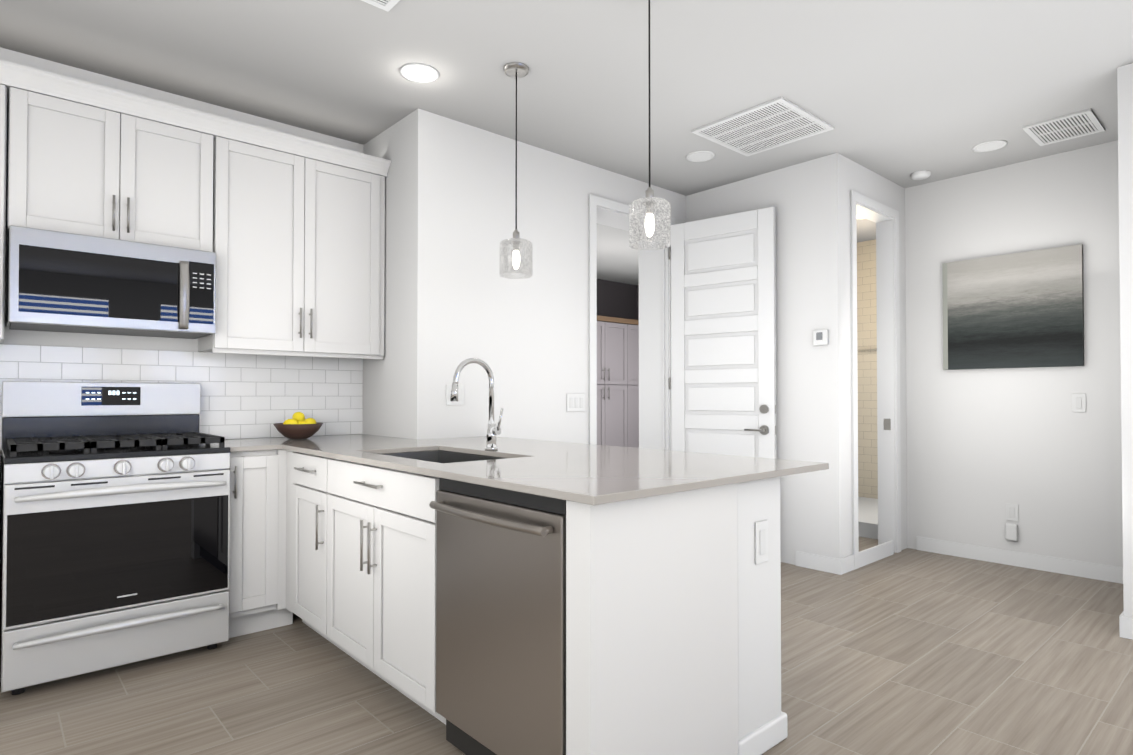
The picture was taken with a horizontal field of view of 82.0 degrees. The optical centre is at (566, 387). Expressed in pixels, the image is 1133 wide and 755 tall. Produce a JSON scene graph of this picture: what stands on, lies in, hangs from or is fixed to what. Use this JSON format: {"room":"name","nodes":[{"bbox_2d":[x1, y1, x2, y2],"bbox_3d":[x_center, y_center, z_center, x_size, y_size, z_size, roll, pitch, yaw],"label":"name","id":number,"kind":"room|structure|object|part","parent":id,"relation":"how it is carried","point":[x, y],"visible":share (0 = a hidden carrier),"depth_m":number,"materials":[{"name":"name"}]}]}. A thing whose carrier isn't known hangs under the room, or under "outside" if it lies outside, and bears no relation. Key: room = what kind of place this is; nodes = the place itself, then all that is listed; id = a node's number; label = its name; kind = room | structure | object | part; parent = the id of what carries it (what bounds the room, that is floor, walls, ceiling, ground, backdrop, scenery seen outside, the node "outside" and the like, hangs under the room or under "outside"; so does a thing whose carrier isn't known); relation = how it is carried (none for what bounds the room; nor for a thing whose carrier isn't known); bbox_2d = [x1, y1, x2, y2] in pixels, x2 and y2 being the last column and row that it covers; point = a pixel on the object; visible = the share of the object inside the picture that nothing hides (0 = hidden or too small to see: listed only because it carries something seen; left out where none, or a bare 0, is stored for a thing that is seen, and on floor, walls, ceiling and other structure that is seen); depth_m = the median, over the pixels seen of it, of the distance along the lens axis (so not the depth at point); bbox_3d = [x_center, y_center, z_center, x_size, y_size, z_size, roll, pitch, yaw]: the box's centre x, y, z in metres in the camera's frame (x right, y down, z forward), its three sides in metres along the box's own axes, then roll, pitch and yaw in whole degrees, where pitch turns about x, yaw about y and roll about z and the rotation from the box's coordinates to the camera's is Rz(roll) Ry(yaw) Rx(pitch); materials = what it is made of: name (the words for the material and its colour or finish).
{"room":"kitchen","nodes":[
{"label":"kitchen","id":0,"kind":"room"},
{"bbox_2d":[0,47,362,523],"bbox_3d":[-2.625,-0.178,2.993,3.720,2.743,0.120,1,-1,-42],"label":"wall","id":1,"kind":"structure","parent":0,"point":[29,337],"depth_m":3.27,"materials":[{"name":"white paint"}]},
{"bbox_2d":[0,59,8,343],"bbox_3d":[-2.617,-0.774,2.695,0.579,1.147,0.324,1,-1,-42],"label":"upper cabinet","id":2,"kind":"object","parent":1,"relation":"attached to","point":[2,229],"depth_m":2.71,"materials":[{"name":"white wood"}]},
{"bbox_2d":[4,60,199,249],"bbox_3d":[-2.156,-1.005,3.109,0.776,0.674,0.324,1,-1,-42],"label":"upper cabinet","id":3,"kind":"object","parent":1,"relation":"attached to","point":[90,159],"depth_m":2.93,"materials":[{"name":"white wood"}]},
{"bbox_2d":[6,225,215,338],"bbox_3d":[-2.113,-0.459,3.053,0.766,0.397,0.454,1,-1,-42],"label":"microwave","id":4,"kind":"object","parent":3,"relation":"attached to","point":[57,281],"visible":1,"depth_m":2.89,"materials":[{"name":"silver metal"}]},
{"bbox_3d":[-1.982,-0.454,2.919,0.724,0.292,0.002,1,-1,-42],"label":"glass","id":5,"kind":"part","parent":4,"relation":"part of","materials":[{"name":"black glass"}]},
{"bbox_3d":[-1.795,-0.433,3.059,0.044,0.320,0.040,1,-1,-42],"label":"handle","id":6,"kind":"part","parent":4,"relation":"part of","materials":[{"name":"silver metal"}]},
{"bbox_2d":[0,344,362,447],"bbox_3d":[-2.479,0.041,3.035,3.198,0.472,0.008,1,-1,-42],"label":"tile backsplash","id":7,"kind":"structure","parent":1,"relation":"attached to","point":[250,396],"depth_m":3.60,"materials":[{"name":"white tile"}]},
{"bbox_2d":[196,111,387,358],"bbox_3d":[-1.544,-0.761,3.649,0.979,1.147,0.324,1,-1,-42],"label":"upper cabinet","id":8,"kind":"object","parent":1,"relation":"attached to","point":[289,229],"depth_m":3.49,"materials":[{"name":"white wood"}]},
{"bbox_3d":[-2.350,-1.304,2.908,3.196,0.082,0.373,1,-1,-42],"label":"crown","id":9,"kind":"part","parent":8,"relation":"part of","materials":[{"name":"white wood"}]},
{"bbox_2d":[362,108,685,443],"bbox_3d":[0.861,-0.143,5.544,5.120,2.743,0.700,1,-1,-42],"label":"wall","id":10,"kind":"structure","parent":0,"point":[453,299],"depth_m":3.89,"materials":[{"name":"white paint"}]},
{"bbox_2d":[446,384,463,404],"bbox_3d":[-0.638,0.044,3.735,0.118,0.118,0.008,1,-1,-42],"label":"outlet","id":11,"kind":"object","parent":10,"relation":"attached to","point":[448,386],"depth_m":3.73,"materials":[{"name":"white plastic"}]},
{"bbox_2d":[567,394,584,410],"bbox_3d":[0.065,0.102,4.359,0.165,0.118,0.008,1,-1,-42],"label":"light switch","id":12,"kind":"object","parent":10,"relation":"attached to","point":[575,402],"depth_m":4.35,"materials":[{"name":"white plastic"}]},
{"bbox_2d":[588,194,674,449],"bbox_3d":[0.397,-0.047,4.853,0.914,2.532,0.318,1,-1,-42],"label":"door frame","id":13,"kind":"structure","parent":10,"relation":"attached to","point":[654,346],"depth_m":5.04,"materials":[{"name":"white paint"}]},
{"bbox_2d":[669,207,775,458],"bbox_3d":[1.122,-0.022,4.754,0.196,2.455,0.804,1,-1,-42],"label":"hall door","id":14,"kind":"structure","parent":10,"relation":"in","point":[722,383],"depth_m":4.73,"materials":[{"name":"white paint"}]},
{"bbox_2d":[0,536,1132,754],"bbox_3d":[1.078,1.219,2.707,8.900,0.060,10.200,1,-1,-42],"label":"floor","id":15,"kind":"structure","parent":0,"point":[908,651],"depth_m":2.58,"materials":[{"name":"tile"}]},
{"bbox_2d":[0,381,229,694],"bbox_3d":[-2.020,0.583,2.926,0.784,1.219,0.745,1,-1,-42],"label":"range","id":16,"kind":"object","parent":15,"relation":"on","point":[115,528],"visible":1,"depth_m":2.72,"materials":[{"name":"silver metal"}]},
{"bbox_3d":[-1.828,1.033,2.704,0.776,0.223,0.030,1,-1,-42],"label":"drawer","id":17,"kind":"part","parent":16,"relation":"part of","materials":[{"name":"silver metal"}]},
{"bbox_2d":[1,414,229,463],"bbox_3d":[-2.047,0.216,2.962,0.784,0.163,0.664,1,-1,-42],"label":"cooktop","id":18,"kind":"object","parent":16,"relation":"in","point":[26,438],"depth_m":2.92,"materials":[{"name":"black metal"}]},
{"bbox_3d":[-1.827,0.643,2.709,0.776,0.542,0.032,1,-1,-42],"label":"door","id":19,"kind":"part","parent":16,"relation":"part of","materials":[{"name":"black glass"}]},
{"bbox_3d":[-1.816,0.693,2.695,0.760,0.418,0.002,1,-1,-42],"label":"door glass","id":20,"kind":"part","parent":16,"relation":"part of","materials":[{"name":"black glass"}]},
{"bbox_2d":[228,454,275,637],"bbox_3d":[-1.674,0.754,3.336,0.266,0.889,0.590,1,-1,-42],"label":"base cabinet","id":21,"kind":"object","parent":15,"relation":"on","point":[252,553],"depth_m":3.11,"materials":[{"name":"white wood"}]},
{"bbox_2d":[276,466,359,639],"bbox_3d":[-0.994,0.752,3.176,0.613,0.889,0.600,1,-1,-42],"label":"base cabinet","id":22,"kind":"object","parent":15,"relation":"on","point":[305,502],"depth_m":3.02,"materials":[{"name":"white wood"}]},
{"bbox_2d":[212,434,828,509],"bbox_3d":[-0.521,0.288,2.897,1.396,0.022,2.804,1,-1,-42],"label":"countertop","id":23,"kind":"structure","parent":22,"relation":"on","point":[582,475],"depth_m":2.30,"materials":[{"name":"grey stone"}]},
{"bbox_2d":[273,412,322,438],"bbox_3d":[-1.490,0.212,3.623,0.260,0.149,0.260,1,-1,-42],"label":"fruit bowl","id":24,"kind":"object","parent":23,"relation":"on","point":[298,425],"visible":1,"depth_m":3.55,"materials":[{"name":"brown wood"}]},
{"bbox_2d":[356,446,515,525],"bbox_3d":[-0.522,0.389,2.708,0.422,0.209,0.738,1,-1,-42],"label":"sink","id":25,"kind":"object","parent":23,"relation":"in","point":[404,505],"depth_m":2.48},
{"bbox_2d":[450,358,503,449],"bbox_3d":[-0.384,0.073,2.804,0.237,0.404,0.103,1,-1,-42],"label":"faucet","id":26,"kind":"object","parent":23,"relation":"on","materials":[{"name":"silver metal"}]},
{"bbox_2d":[429,478,565,754],"bbox_3d":[-0.029,0.727,2.058,0.626,0.866,0.628,1,-1,-42],"label":"dishwasher","id":27,"kind":"object","parent":23,"relation":"in","point":[500,621],"visible":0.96,"depth_m":1.85,"materials":[{"name":"silver metal"}]},
{"bbox_2d":[446,719,496,754],"bbox_3d":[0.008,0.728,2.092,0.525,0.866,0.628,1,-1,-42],"label":"toe kick","id":28,"kind":"object","parent":27,"relation":"in","point":[457,737],"depth_m":2.06,"materials":[{"name":"black plastic"}]},
{"bbox_3d":[-0.241,0.373,1.875,0.058,0.025,0.560,1,-1,-42],"label":"handle","id":29,"kind":"part","parent":27,"relation":"part of","materials":[{"name":"silver metal"}]},
{"bbox_3d":[-0.184,0.726,1.921,0.070,0.864,0.622,1,-1,-42],"label":"trim","id":30,"kind":"part","parent":27,"relation":"part of","materials":[{"name":"black plastic"}]},
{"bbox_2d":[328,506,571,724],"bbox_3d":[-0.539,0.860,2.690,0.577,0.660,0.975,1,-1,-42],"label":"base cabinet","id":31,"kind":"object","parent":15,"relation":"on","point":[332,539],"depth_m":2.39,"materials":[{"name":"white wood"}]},
{"bbox_2d":[857,349,877,538],"bbox_3d":[2.754,0.419,5.989,1.352,1.631,1.060,1,-1,-42],"label":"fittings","id":32,"kind":"object","parent":15,"relation":"on","point":[867,517],"visible":0.12,"depth_m":5.59,"materials":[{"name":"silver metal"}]},
{"bbox_3d":[3.248,-0.045,6.395,0.082,0.692,0.800,1,-1,-42],"label":"rail","id":33,"kind":"part","parent":32,"relation":"part of","materials":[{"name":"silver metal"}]},
{"bbox_2d":[0,0,1132,284],"bbox_3d":[1.078,-1.583,2.746,8.900,0.060,10.200,1,-1,-42],"label":"ceiling","id":34,"kind":"structure","parent":0,"point":[898,92],"depth_m":3.15,"materials":[{"name":"paint"}]},
{"bbox_2d":[361,0,399,11],"bbox_3d":[-0.745,-1.550,2.463,0.300,0.012,0.300,1,-1,-42],"label":"ceiling vent","id":35,"kind":"object","parent":34,"relation":"in","point":[387,5],"visible":1,"depth_m":2.62,"materials":[{"name":"white plastic"}]},
{"bbox_2d":[400,63,438,82],"bbox_3d":[-0.723,-1.543,3.205,0.190,0.007,0.190,1,-1,-42],"label":"recessed light","id":36,"kind":"object","parent":34,"relation":"in","point":[418,73],"visible":1,"depth_m":3.20,"materials":[{"name":"white plastic"}]},
{"bbox_2d":[499,62,532,278],"bbox_3d":[-0.244,-1.042,3.156,0.160,1.010,0.160,1,-1,-42],"label":"pendant light","id":37,"kind":"object","parent":34,"relation":"hanging from","point":[516,70],"visible":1,"depth_m":3.12,"materials":[{"name":"clear glass"}]},
{"bbox_3d":[-0.244,-0.621,3.150,0.160,0.167,0.160,1,-1,-42],"label":"lamp shade","id":38,"kind":"part","parent":37,"relation":"part of","materials":[{"name":"clear glass"}]},
{"bbox_3d":[-0.244,-1.143,3.158,0.007,0.768,0.007,1,-1,-42],"label":"cord","id":39,"kind":"part","parent":37,"relation":"part of","materials":[{"name":"black plastic"}]},
{"bbox_3d":[-0.244,-0.620,3.150,0.038,0.100,0.038,1,-1,-42],"label":"bulb","id":40,"kind":"part","parent":37,"relation":"part of","materials":[{"name":"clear glass"}]},
{"bbox_2d":[629,0,670,249],"bbox_3d":[0.321,-1.051,2.521,0.160,1.010,0.160,1,-1,-42],"label":"pendant light","id":41,"kind":"object","parent":34,"relation":"hanging from","point":[649,203],"visible":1,"depth_m":2.47,"materials":[{"name":"clear glass"}]},
{"bbox_3d":[0.321,-1.152,2.522,0.007,0.768,0.007,1,-1,-42],"label":"cord","id":42,"kind":"part","parent":41,"relation":"part of","materials":[{"name":"black plastic"}]},
{"bbox_3d":[0.321,-0.628,2.515,0.038,0.100,0.038,1,-1,-42],"label":"bulb","id":43,"kind":"part","parent":41,"relation":"part of","materials":[{"name":"white glass"}]},
{"bbox_2d":[646,202,653,213],"bbox_3d":[0.321,-0.689,2.516,0.029,0.041,0.030,1,-1,-42],"label":"socket","id":44,"kind":"object","parent":41,"relation":"attached to","point":[650,206],"depth_m":2.50,"materials":[{"name":"silver metal"}]},
{"bbox_3d":[0.321,-0.630,2.515,0.160,0.167,0.160,1,-1,-42],"label":"lamp shade","id":45,"kind":"part","parent":41,"relation":"part of","materials":[{"name":"clear glass"}]},
{"bbox_2d":[686,151,714,161],"bbox_3d":[0.886,-1.527,4.315,0.190,0.007,0.190,1,-1,-42],"label":"recessed light","id":46,"kind":"object","parent":34,"relation":"in","point":[699,156],"visible":0.98,"depth_m":4.31,"materials":[{"name":"white plastic"}]},
{"bbox_2d":[692,97,833,155],"bbox_3d":[1.165,-1.531,3.874,0.590,0.012,0.590,1,-1,-42],"label":"ceiling vent","id":47,"kind":"object","parent":34,"relation":"in","point":[774,123],"visible":1,"depth_m":3.84,"materials":[{"name":"white plastic"}]},
{"bbox_2d":[911,170,930,179],"bbox_3d":[2.528,-1.509,4.651,0.124,0.034,0.124,1,-1,-42],"label":"smoke detector","id":48,"kind":"object","parent":34,"relation":"attached to","point":[921,175],"visible":1,"depth_m":4.62,"materials":[{"name":"white plastic"}]},
{"bbox_2d":[972,140,1007,151],"bbox_3d":[2.689,-1.530,4.138,0.190,0.007,0.190,1,-1,-42],"label":"recessed light","id":49,"kind":"object","parent":34,"relation":"in","point":[992,145],"visible":1,"depth_m":4.13,"materials":[{"name":"white plastic"}]},
{"bbox_2d":[1022,109,1104,145],"bbox_3d":[2.946,-1.531,3.858,0.410,0.012,0.320,1,-1,-42],"label":"ceiling vent","id":50,"kind":"object","parent":34,"relation":"in","point":[1068,127],"visible":0.98,"depth_m":3.84,"materials":[{"name":"white plastic"}]},
{"bbox_2d":[597,279,636,319],"bbox_3d":[-0.881,-0.112,7.728,5.180,2.743,0.120,1,-1,-42],"label":"wall","id":51,"kind":"structure","parent":0,"point":[617,299],"depth_m":9.07,"materials":[{"name":"grey paint"}]},
{"bbox_2d":[637,285,638,319],"bbox_3d":[1.983,-0.104,8.315,0.120,2.743,2.750,1,-1,-42],"label":"wall","id":52,"kind":"structure","parent":0,"point":[637,285],"depth_m":9.32,"materials":[{"name":"grey paint"}]},
{"bbox_2d":[737,477,780,739],"bbox_3d":[-0.054,0.747,2.873,0.280,0.890,2.048,1,-1,-42],"label":"wall","id":53,"kind":"structure","parent":0,"point":[759,644],"depth_m":2.10,"materials":[{"name":"white paint"}]},
{"bbox_2d":[755,520,767,563],"bbox_3d":[0.633,0.501,2.111,0.072,0.135,0.008,1,-1,-42],"label":"outlet","id":54,"kind":"object","parent":53,"relation":"attached to","point":[761,527],"depth_m":2.10,"materials":[{"name":"white plastic"}]},
{"bbox_2d":[738,711,786,754],"bbox_3d":[-0.045,1.149,2.867,0.292,0.085,2.060,1,-1,-42],"label":"baseboard","id":55,"kind":"structure","parent":53,"relation":"attached to","point":[765,737],"depth_m":2.10,"materials":[{"name":"white paint"}]},
{"bbox_2d":[686,153,851,564],"bbox_3d":[1.405,-0.154,4.737,0.120,2.743,1.230,1,-1,-42],"label":"wall","id":56,"kind":"structure","parent":0,"point":[809,201],"depth_m":4.38,"materials":[{"name":"white paint"}]},
{"bbox_2d":[813,330,827,345],"bbox_3d":[1.685,-0.328,4.319,0.018,0.100,0.100,1,-1,-42],"label":"thermostat","id":57,"kind":"object","parent":56,"relation":"attached to","point":[824,341],"visible":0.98,"depth_m":4.30,"materials":[{"name":"white plastic"}]},
{"bbox_2d":[816,332,821,339],"bbox_3d":[1.675,-0.338,4.316,0.002,0.050,0.042,1,-1,-42],"label":"screen","id":58,"kind":"object","parent":57,"relation":"attached to","point":[818,335],"visible":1,"depth_m":4.32,"materials":[{"name":"grey plastic"}]},
{"bbox_2d":[857,239,877,498],"bbox_3d":[3.277,-0.130,6.461,0.050,2.743,1.080,1,-1,-42],"label":"wall tile","id":59,"kind":"structure","parent":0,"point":[867,376],"depth_m":6.63,"materials":[{"name":"beige tile"}]},
{"bbox_2d":[850,160,906,549],"bbox_3d":[2.237,-0.154,4.734,1.080,2.743,0.120,1,-1,-42],"label":"wall","id":60,"kind":"structure","parent":0,"point":[864,181],"depth_m":4.90,"materials":[{"name":"white paint"}]},
{"bbox_2d":[835,540,893,574],"bbox_3d":[2.071,1.164,4.478,0.824,0.100,0.014,1,-1,-42],"label":"baseboard","id":61,"kind":"structure","parent":60,"relation":"attached to","point":[843,565],"depth_m":4.45,"materials":[{"name":"white paint"}]},
{"bbox_2d":[850,190,900,569],"bbox_3d":[2.152,-0.050,4.647,0.764,2.532,0.138,1,-1,-42],"label":"door frame","id":62,"kind":"structure","parent":60,"relation":"attached to","point":[886,219],"depth_m":4.83,"materials":[{"name":"white paint"}]},
{"bbox_2d":[884,419,890,429],"bbox_3d":[2.386,0.277,4.847,0.001,0.085,0.050,1,-1,-42],"label":"strike plate","id":63,"kind":"object","parent":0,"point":[887,424],"visible":1,"depth_m":4.84,"materials":[{"name":"silver metal"}]},
{"bbox_2d":[905,140,1122,566],"bbox_3d":[3.093,-0.158,4.465,0.158,2.743,1.420,1,-1,-42],"label":"wall","id":64,"kind":"structure","parent":0,"point":[984,446],"depth_m":4.42,"materials":[{"name":"white paint"}]},
{"bbox_2d":[1005,523,1017,540],"bbox_3d":[3.029,0.986,4.432,0.034,0.115,0.070,1,-1,-42],"label":"plug-in device","id":65,"kind":"object","parent":64,"relation":"attached to","point":[1011,531],"visible":0.98,"depth_m":4.42,"materials":[{"name":"white plastic"}]},
{"bbox_2d":[1006,503,1018,521],"bbox_3d":[3.039,0.854,4.442,0.008,0.118,0.072,1,-1,-42],"label":"outlet","id":66,"kind":"object","parent":64,"relation":"attached to","point":[1011,509],"depth_m":4.44,"materials":[{"name":"white plastic"}]},
{"bbox_3d":[3.025,-0.519,4.456,0.038,0.775,0.810,1,-1,-42],"label":"painting","id":67,"kind":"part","parent":64,"relation":"part of"},
{"bbox_2d":[1072,394,1085,411],"bbox_3d":[3.285,0.100,4.176,0.008,0.118,0.072,1,-1,-42],"label":"light switch","id":68,"kind":"object","parent":64,"relation":"attached to","point":[1078,400],"depth_m":4.17,"materials":[{"name":"white plastic"}]},
{"bbox_2d":[916,536,1122,583],"bbox_3d":[3.080,1.163,4.388,0.014,0.100,1.350,1,-1,-42],"label":"baseboard","id":69,"kind":"structure","parent":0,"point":[1072,567],"depth_m":4.38,"materials":[{"name":"white paint"}]},
{"bbox_2d":[1117,63,1132,617],"bbox_3d":[3.824,-0.163,4.085,2.990,2.743,0.120,1,-1,-42],"label":"wall","id":70,"kind":"structure","parent":0,"point":[1125,119],"depth_m":3.12,"materials":[{"name":"white paint"}]},
{"bbox_2d":[1119,611,1132,639],"bbox_3d":[3.086,1.150,3.486,1.144,0.100,0.034,1,-1,-42],"label":"baseboard","id":71,"kind":"structure","parent":70,"relation":"attached to","point":[1125,623],"depth_m":3.10,"materials":[{"name":"white paint"}]},
{"bbox_3d":[0.082,1.242,6.626,4.940,0.004,2.780,1,-1,-42],"label":"floor","id":72,"kind":"structure","parent":0,"visible":0},
{"bbox_2d":[597,315,624,446],"bbox_3d":[0.249,0.197,8.245,1.002,2.140,0.600,1,-1,-42],"label":"tall cabinet","id":73,"kind":"object","parent":72,"relation":"on","point":[617,381],"depth_m":8.13,"materials":[{"name":"grey wood"}]},
{"bbox_2d":[625,319,638,447],"bbox_3d":[0.866,0.204,8.794,0.887,2.140,0.600,1,-1,-42],"label":"tall cabinet","id":74,"kind":"object","parent":72,"relation":"on","point":[631,326],"depth_m":8.39,"materials":[{"name":"grey wood"}]}
]}

